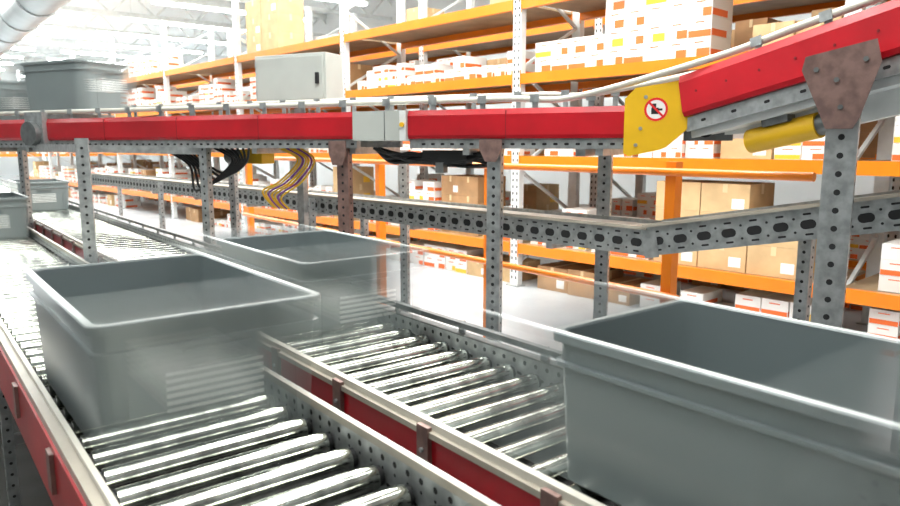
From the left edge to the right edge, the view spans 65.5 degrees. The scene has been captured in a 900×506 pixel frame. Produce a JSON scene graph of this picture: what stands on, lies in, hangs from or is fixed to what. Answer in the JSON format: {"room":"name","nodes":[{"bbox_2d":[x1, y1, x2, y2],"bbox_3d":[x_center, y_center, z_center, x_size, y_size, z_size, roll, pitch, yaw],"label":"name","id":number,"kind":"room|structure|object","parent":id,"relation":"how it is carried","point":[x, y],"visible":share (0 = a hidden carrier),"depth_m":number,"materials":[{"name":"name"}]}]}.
{"room":"distribution center","nodes":[
{"label":"distribution center","id":0,"kind":"room"},
{"bbox_2d":[0,60,149,175],"bbox_3d":[-25.763,-6.830,35.219,20.000,6.000,0.200,-7,11,-38],"label":"wall","id":1,"kind":"structure","parent":0,"point":[9,166],"depth_m":37.47,"materials":[{"name":"white paint"}]},
{"bbox_2d":[1,0,371,61],"bbox_3d":[-10.809,-7.006,16.197,20.200,0.150,48.200,-7,11,-38],"label":"ceiling","id":2,"kind":"structure","parent":0,"point":[117,23],"depth_m":25.75,"materials":[{"name":"white metal"}]},
{"bbox_2d":[0,58,13,64],"bbox_3d":[-20.924,-8.512,29.413,4.400,0.905,0.240,-7,11,-38],"label":"ceiling light","id":3,"kind":"object","parent":2,"relation":"attached to","point":[1,62],"depth_m":30.59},
{"bbox_2d":[2,45,23,58],"bbox_3d":[-19.065,-8.153,27.087,4.400,0.905,0.240,-7,11,-38],"label":"ceiling light","id":4,"kind":"object","parent":2,"relation":"attached to","point":[4,55],"depth_m":28.19,"materials":[{"name":"white plastic"}]},
{"bbox_2d":[12,44,35,50],"bbox_3d":[-17.206,-7.794,24.760,4.400,0.905,0.240,-7,11,-38],"label":"ceiling light","id":5,"kind":"object","parent":2,"relation":"attached to","point":[14,47],"depth_m":25.85,"materials":[{"name":"white plastic"}]},
{"bbox_2d":[0,57,47,71],"bbox_3d":[-24.304,-9.191,33.312,20.435,0.750,0.120,-7,11,-38],"label":"roof truss","id":6,"kind":"object","parent":2,"relation":"attached to","point":[24,59],"visible":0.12,"depth_m":35.24,"materials":[{"name":"white metal"}]},
{"bbox_2d":[0,0,68,56],"bbox_3d":[-12.188,-6.119,18.262,0.770,2.235,26.900,-7,11,-38],"label":"ventilation duct","id":7,"kind":"object","parent":2,"relation":"hanging from","point":[18,18],"visible":1,"depth_m":12.53,"materials":[{"name":"silver metal"}]},
{"bbox_2d":[23,30,50,41],"bbox_3d":[-15.346,-7.435,22.433,4.400,0.905,0.240,-7,11,-38],"label":"ceiling light","id":8,"kind":"object","parent":2,"relation":"hanging from","point":[33,38],"depth_m":23.56,"materials":[{"name":"white plastic"}]},
{"bbox_2d":[38,14,67,30],"bbox_3d":[-13.487,-7.076,20.106,4.400,0.905,0.240,-7,11,-38],"label":"ceiling light","id":9,"kind":"object","parent":2,"relation":"hanging from","point":[43,26],"depth_m":21.21,"materials":[{"name":"white plastic"}]},
{"bbox_2d":[6,49,133,63],"bbox_3d":[-21.825,-8.713,30.210,20.435,0.750,0.120,-7,11,-38],"label":"roof truss","id":10,"kind":"object","parent":2,"relation":"attached to","point":[11,50],"visible":0.12,"depth_m":32.59,"materials":[{"name":"white metal"}]},
{"bbox_2d":[56,0,89,16],"bbox_3d":[-11.628,-6.717,17.779,4.400,0.905,0.240,-7,11,-38],"label":"ceiling light","id":11,"kind":"object","parent":2,"relation":"hanging from","point":[76,12],"depth_m":18.89,"materials":[{"name":"white plastic"}]},
{"bbox_2d":[46,46,149,63],"bbox_3d":[-14.984,-8.644,30.272,4.400,0.905,0.240,-7,11,-38],"label":"ceiling light","id":12,"kind":"object","parent":2,"relation":"attached to","point":[48,58],"depth_m":29.14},
{"bbox_2d":[59,32,147,57],"bbox_3d":[-13.125,-8.285,27.945,4.400,0.905,0.240,-7,11,-38],"label":"ceiling light","id":13,"kind":"object","parent":2,"relation":"attached to","point":[62,50],"depth_m":27.36,"materials":[{"name":"white plastic"}]},
{"bbox_2d":[4,39,203,65],"bbox_3d":[-19.346,-8.234,27.107,20.435,0.750,0.120,-7,11,-38],"label":"roof truss","id":14,"kind":"object","parent":2,"relation":"attached to","point":[56,40],"visible":0.27,"depth_m":29.47,"materials":[{"name":"white metal"}]},
{"bbox_2d":[18,23,233,58],"bbox_3d":[-16.867,-7.756,24.005,20.435,0.750,0.120,-7,11,-38],"label":"roof truss","id":15,"kind":"object","parent":2,"relation":"attached to","point":[54,43],"visible":0.45,"depth_m":26.75,"materials":[{"name":"white metal"}]},
{"bbox_2d":[75,24,203,53],"bbox_3d":[-11.266,-7.926,25.618,4.400,0.905,0.240,-7,11,-38],"label":"ceiling light","id":16,"kind":"object","parent":2,"relation":"attached to","point":[83,42],"depth_m":25.32,"materials":[{"name":"white plastic"}]},
{"bbox_2d":[37,13,246,46],"bbox_3d":[-14.388,-7.277,20.903,20.435,0.750,0.120,-7,11,-38],"label":"roof truss","id":17,"kind":"object","parent":2,"relation":"attached to","point":[82,30],"visible":0.23,"depth_m":23.19,"materials":[{"name":"white metal"}]},
{"bbox_2d":[95,8,226,44],"bbox_3d":[-9.406,-7.567,23.291,4.400,0.905,0.240,-7,11,-38],"label":"ceiling light","id":18,"kind":"object","parent":2,"relation":"hanging from","point":[99,31],"depth_m":22.95,"materials":[{"name":"white plastic"}]},
{"bbox_2d":[119,0,245,32],"bbox_3d":[-7.547,-7.208,20.965,4.400,0.905,0.240,-7,11,-38],"label":"ceiling light","id":19,"kind":"object","parent":2,"relation":"hanging from","point":[123,17],"depth_m":20.53,"materials":[{"name":"white plastic"}]},
{"bbox_2d":[61,0,326,36],"bbox_3d":[-11.909,-6.798,17.800,20.435,0.750,0.120,-7,11,-38],"label":"roof truss","id":20,"kind":"object","parent":2,"relation":"attached to","point":[321,16],"visible":0.57,"depth_m":20.95,"materials":[{"name":"white metal"}]},
{"bbox_2d":[149,0,313,21],"bbox_3d":[-5.688,-6.849,18.638,4.400,0.905,0.240,-7,11,-38],"label":"ceiling light","id":21,"kind":"object","parent":2,"relation":"hanging from","point":[176,3],"depth_m":17.97,"materials":[{"name":"white plastic"}]},
{"bbox_2d":[229,0,391,20],"bbox_3d":[-9.430,-6.320,14.698,20.435,0.750,0.120,-7,11,-38],"label":"roof truss","id":22,"kind":"object","parent":2,"relation":"attached to","point":[329,10],"visible":0.65,"depth_m":20.01,"materials":[{"name":"white metal"}]},
{"bbox_2d":[323,0,368,5],"bbox_3d":[-3.828,-6.490,16.311,4.400,0.905,0.240,-7,11,-38],"label":"ceiling light","id":23,"kind":"object","parent":2,"relation":"hanging from","point":[351,2],"depth_m":17.41,"materials":[{"name":"white plastic"}]},
{"bbox_2d":[0,175,867,345],"bbox_3d":[-10.826,-0.932,16.992,20.000,0.100,48.000,-7,11,-38],"label":"floor","id":24,"kind":"structure","parent":0,"point":[450,293],"depth_m":7.94,"materials":[{"name":"white concrete"}]},
{"bbox_2d":[0,414,53,505],"bbox_3d":[-1.983,1.397,1.532,4.900,0.012,11.500,-7,11,-38],"label":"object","id":25,"kind":"structure","parent":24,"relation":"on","point":[33,492],"depth_m":3.39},
{"bbox_2d":[0,152,122,162],"bbox_3d":[-22.169,-5.691,31.117,13.780,5.000,1.190,-7,11,-38],"label":"rack","id":26,"kind":"object","parent":24,"relation":"on","point":[41,155],"visible":0.06,"depth_m":33.03,"materials":[{"name":"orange metal"}]},
{"bbox_2d":[0,151,94,153],"bbox_3d":[-22.034,-6.148,30.910,13.319,3.568,0.573,-7,11,-38],"label":"boxes","id":27,"kind":"object","parent":26,"relation":"in","point":[1,152],"visible":0.02,"depth_m":32.37,"materials":[{"name":"white cardboard"}]},
{"bbox_2d":[0,226,500,505],"bbox_3d":[-4.329,0.157,6.474,0.663,0.955,16.630,-7,11,-38],"label":"conveyor","id":28,"kind":"object","parent":24,"relation":"on","point":[313,453],"visible":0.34,"depth_m":1.66,"materials":[{"name":"silver metal"}]},
{"bbox_2d":[0,192,29,239],"bbox_3d":[-3.700,-0.297,5.593,0.520,0.320,0.780,-7,11,-38],"label":"tote","id":29,"kind":"object","parent":28,"relation":"on","point":[13,205],"visible":1,"depth_m":5.40,"materials":[{"name":"grey plastic"}]},
{"bbox_2d":[20,250,302,457],"bbox_3d":[-0.868,0.236,2.054,0.550,0.345,0.880,-7,11,-38],"label":"tote","id":30,"kind":"object","parent":28,"relation":"on","point":[142,351],"visible":1,"depth_m":1.77,"materials":[{"name":"grey plastic"}]},
{"bbox_2d":[255,52,342,227],"bbox_3d":[-1.143,-0.349,5.408,0.640,2.280,0.245,4,10,25],"label":"electrical cabinet","id":31,"kind":"object","parent":24,"relation":"on","point":[302,76],"visible":0.61,"depth_m":5.17,"materials":[{"name":"white metal"}]},
{"bbox_2d":[0,179,619,505],"bbox_3d":[-3.758,0.074,6.917,0.689,0.985,16.630,-7,11,-38],"label":"conveyor","id":32,"kind":"object","parent":24,"relation":"on","point":[448,396],"visible":0.28,"depth_m":2.14,"materials":[{"name":"silver metal"}]},
{"bbox_2d":[7,179,69,210],"bbox_3d":[-4.697,-0.669,8.005,0.520,0.320,0.780,-7,11,-38],"label":"tote","id":33,"kind":"object","parent":32,"relation":"on","point":[46,194],"visible":0.85,"depth_m":7.76,"materials":[{"name":"grey plastic"}]},
{"bbox_2d":[206,227,409,349],"bbox_3d":[-0.599,0.115,2.874,0.530,0.335,0.800,-7,11,-38],"label":"tote","id":34,"kind":"object","parent":32,"relation":"on","point":[351,284],"visible":0.84,"depth_m":2.62,"materials":[{"name":"grey plastic"}]},
{"bbox_2d":[508,290,899,505],"bbox_3d":[0.586,0.338,1.423,0.500,0.335,0.880,-7,11,-38],"label":"tote","id":35,"kind":"object","parent":32,"relation":"on","point":[634,397],"visible":1,"depth_m":1.39,"materials":[{"name":"grey plastic"}]},
{"bbox_2d":[0,0,883,342],"bbox_3d":[-0.817,-0.327,4.711,8.416,2.449,2.264,5,10,28],"label":"conveyor","id":36,"kind":"object","parent":24,"relation":"on","point":[591,130],"visible":0.64,"depth_m":4.25,"materials":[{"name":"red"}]},
{"bbox_2d":[0,80,24,119],"bbox_3d":[-3.919,-1.273,6.011,0.780,0.360,0.480,4,10,25],"label":"tote","id":37,"kind":"object","parent":36,"relation":"on","point":[11,99],"visible":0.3,"depth_m":5.77,"materials":[{"name":"grey plastic"}]},
{"bbox_2d":[15,58,132,113],"bbox_3d":[-2.966,-1.305,5.559,0.780,0.380,0.480,4,10,25],"label":"tote","id":38,"kind":"object","parent":36,"relation":"on","point":[79,83],"visible":0.88,"depth_m":5.36,"materials":[{"name":"grey plastic"}]},
{"bbox_2d":[171,148,249,191],"bbox_3d":[-1.704,-0.582,4.889,0.812,0.316,0.039,4,10,25],"label":"cable bundle","id":39,"kind":"object","parent":36,"relation":"attached to","point":[236,164],"visible":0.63,"depth_m":4.83,"materials":[{"name":"black rubber"}]},
{"bbox_2d":[224,149,274,163],"bbox_3d":[-1.437,-0.687,4.980,0.360,0.100,0.140,4,10,25],"label":"motor","id":40,"kind":"object","parent":36,"relation":"attached to","point":[264,158],"visible":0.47,"depth_m":4.89,"materials":[{"name":"yellow metal"}]},
{"bbox_2d":[262,148,314,209],"bbox_3d":[-1.078,-0.492,4.660,0.468,0.420,0.083,7,11,36],"label":"cable bundle","id":41,"kind":"object","parent":36,"relation":"attached to","point":[277,203],"visible":0.98,"depth_m":4.64,"materials":[{"name":"yellow"}]},
{"bbox_2d":[373,147,486,172],"bbox_3d":[-0.115,-0.551,4.135,0.729,0.148,0.135,4,10,23],"label":"cable bundle","id":42,"kind":"object","parent":36,"relation":"attached to","point":[442,159],"visible":0.95,"depth_m":4.06,"materials":[{"name":"black"}]},
{"bbox_2d":[16,0,899,325],"bbox_3d":[-4.605,-2.730,14.385,1.190,4.250,30.780,-8,12,-42],"label":"rack","id":43,"kind":"object","parent":24,"relation":"on","point":[515,16],"visible":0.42,"depth_m":8.39,"materials":[{"name":"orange metal"}]},
{"bbox_2d":[128,0,303,76],"bbox_3d":[-8.810,-4.891,18.396,0.565,0.898,18.155,-8,12,-42],"label":"boxes","id":44,"kind":"object","parent":43,"relation":"on","point":[270,24],"visible":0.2,"depth_m":11.94,"materials":[{"name":"beige cardboard"}]},
{"bbox_2d":[30,161,899,292],"bbox_3d":[-4.732,-1.492,14.433,0.576,0.787,30.328,-8,12,-42],"label":"boxes","id":45,"kind":"object","parent":43,"relation":"in","point":[698,197],"visible":0.22,"depth_m":6.50,"materials":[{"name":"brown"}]},
{"bbox_2d":[97,0,843,114],"bbox_3d":[-4.710,-3.320,14.112,0.553,0.698,30.241,-8,12,-42],"label":"boxes","id":46,"kind":"object","parent":43,"relation":"on","point":[636,30],"visible":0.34,"depth_m":6.94,"materials":[{"name":"white cardboard"}]},
{"bbox_2d":[245,115,899,160],"bbox_3d":[-4.673,-2.392,14.221,0.562,0.631,30.142,-8,12,-42],"label":"boxes","id":47,"kind":"object","parent":43,"relation":"on","point":[735,149],"visible":0.03,"depth_m":6.29,"materials":[{"name":"white cardboard"}]},
{"bbox_2d":[99,190,862,310],"bbox_3d":[-4.761,-1.124,16.761,0.569,0.350,26.870,-8,12,-42],"label":"boxes","id":48,"kind":"object","parent":24,"relation":"on","point":[637,273],"visible":0.06,"depth_m":8.29,"materials":[{"name":"white"}]},
{"bbox_2d":[68,186,899,338],"bbox_3d":[-4.738,-0.787,14.554,0.579,0.357,30.353,-8,12,-42],"label":"boxes","id":49,"kind":"object","parent":24,"relation":"on","point":[882,322],"visible":0.36,"depth_m":7.80,"materials":[{"name":"beige cardboard"}]},
{"bbox_2d":[69,0,899,268],"bbox_3d":[-3.501,-2.885,15.389,1.190,4.250,30.780,-8,12,-42],"label":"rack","id":50,"kind":"object","parent":24,"relation":"on","point":[742,9],"visible":0.11,"depth_m":10.87,"materials":[{"name":"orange metal"}]},
{"bbox_2d":[316,0,570,39],"bbox_3d":[-3.570,-4.280,14.972,0.589,0.736,30.163,-8,12,-42],"label":"boxes","id":51,"kind":"object","parent":50,"relation":"on","point":[413,13],"visible":0.02,"depth_m":11.37,"materials":[{"name":"white cardboard"}]},
{"bbox_2d":[90,159,868,260],"bbox_3d":[-3.580,-1.579,15.382,0.565,0.670,30.168,-8,12,-42],"label":"boxes","id":52,"kind":"object","parent":50,"relation":"on","point":[644,205],"visible":0.05,"depth_m":9.83,"materials":[{"name":"beige cardboard"}]},
{"bbox_2d":[196,7,843,95],"bbox_3d":[-3.626,-3.428,15.163,0.578,0.592,30.326,-8,12,-42],"label":"boxes","id":53,"kind":"object","parent":50,"relation":"on","point":[743,31],"visible":0.02,"depth_m":7.54,"materials":[{"name":"beige cardboard"}]},
{"bbox_2d":[535,120,878,157],"bbox_3d":[-3.613,-2.602,15.277,0.582,0.725,30.289,-8,12,-42],"label":"boxes","id":54,"kind":"object","parent":50,"relation":"on","point":[866,128],"visible":0.02,"depth_m":6.71,"materials":[{"name":"white"}]},
{"bbox_2d":[91,172,899,321],"bbox_3d":[-1.494,-0.151,6.506,0.861,1.554,11.188,-9,12,-44],"label":"conveyor","id":55,"kind":"object","parent":24,"relation":"on","point":[879,212],"visible":0.58,"depth_m":3.67,"materials":[{"name":"grey metal"}]},
{"bbox_2d":[242,155,815,337],"bbox_3d":[-0.428,-0.143,6.566,0.160,1.520,7.450,-7,11,-38],"label":"storage rack","id":56,"kind":"object","parent":24,"relation":"on","point":[673,173],"visible":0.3,"depth_m":4.67,"materials":[{"name":"orange metal"}]},
{"bbox_2d":[679,0,899,327],"bbox_3d":[1.840,-0.038,2.813,0.840,2.458,2.018,-7,11,-38],"label":"conveyor","id":57,"kind":"object","parent":24,"relation":"on","point":[830,79],"visible":0.66,"depth_m":2.73,"materials":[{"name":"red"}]},
{"bbox_2d":[623,81,732,155],"bbox_3d":[1.097,-0.646,3.369,0.500,0.360,0.066,4,10,25],"label":"guard","id":58,"kind":"object","parent":57,"relation":"attached to","point":[654,118],"visible":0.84,"depth_m":3.39,"materials":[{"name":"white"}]},
{"bbox_2d":[149,0,874,209],"bbox_3d":[-2.900,-4.900,22.713,0.200,6.000,48.000,-7,11,-38],"label":"wall","id":59,"kind":"structure","parent":0,"point":[786,192],"depth_m":17.67,"materials":[{"name":"white paint"}]}
]}

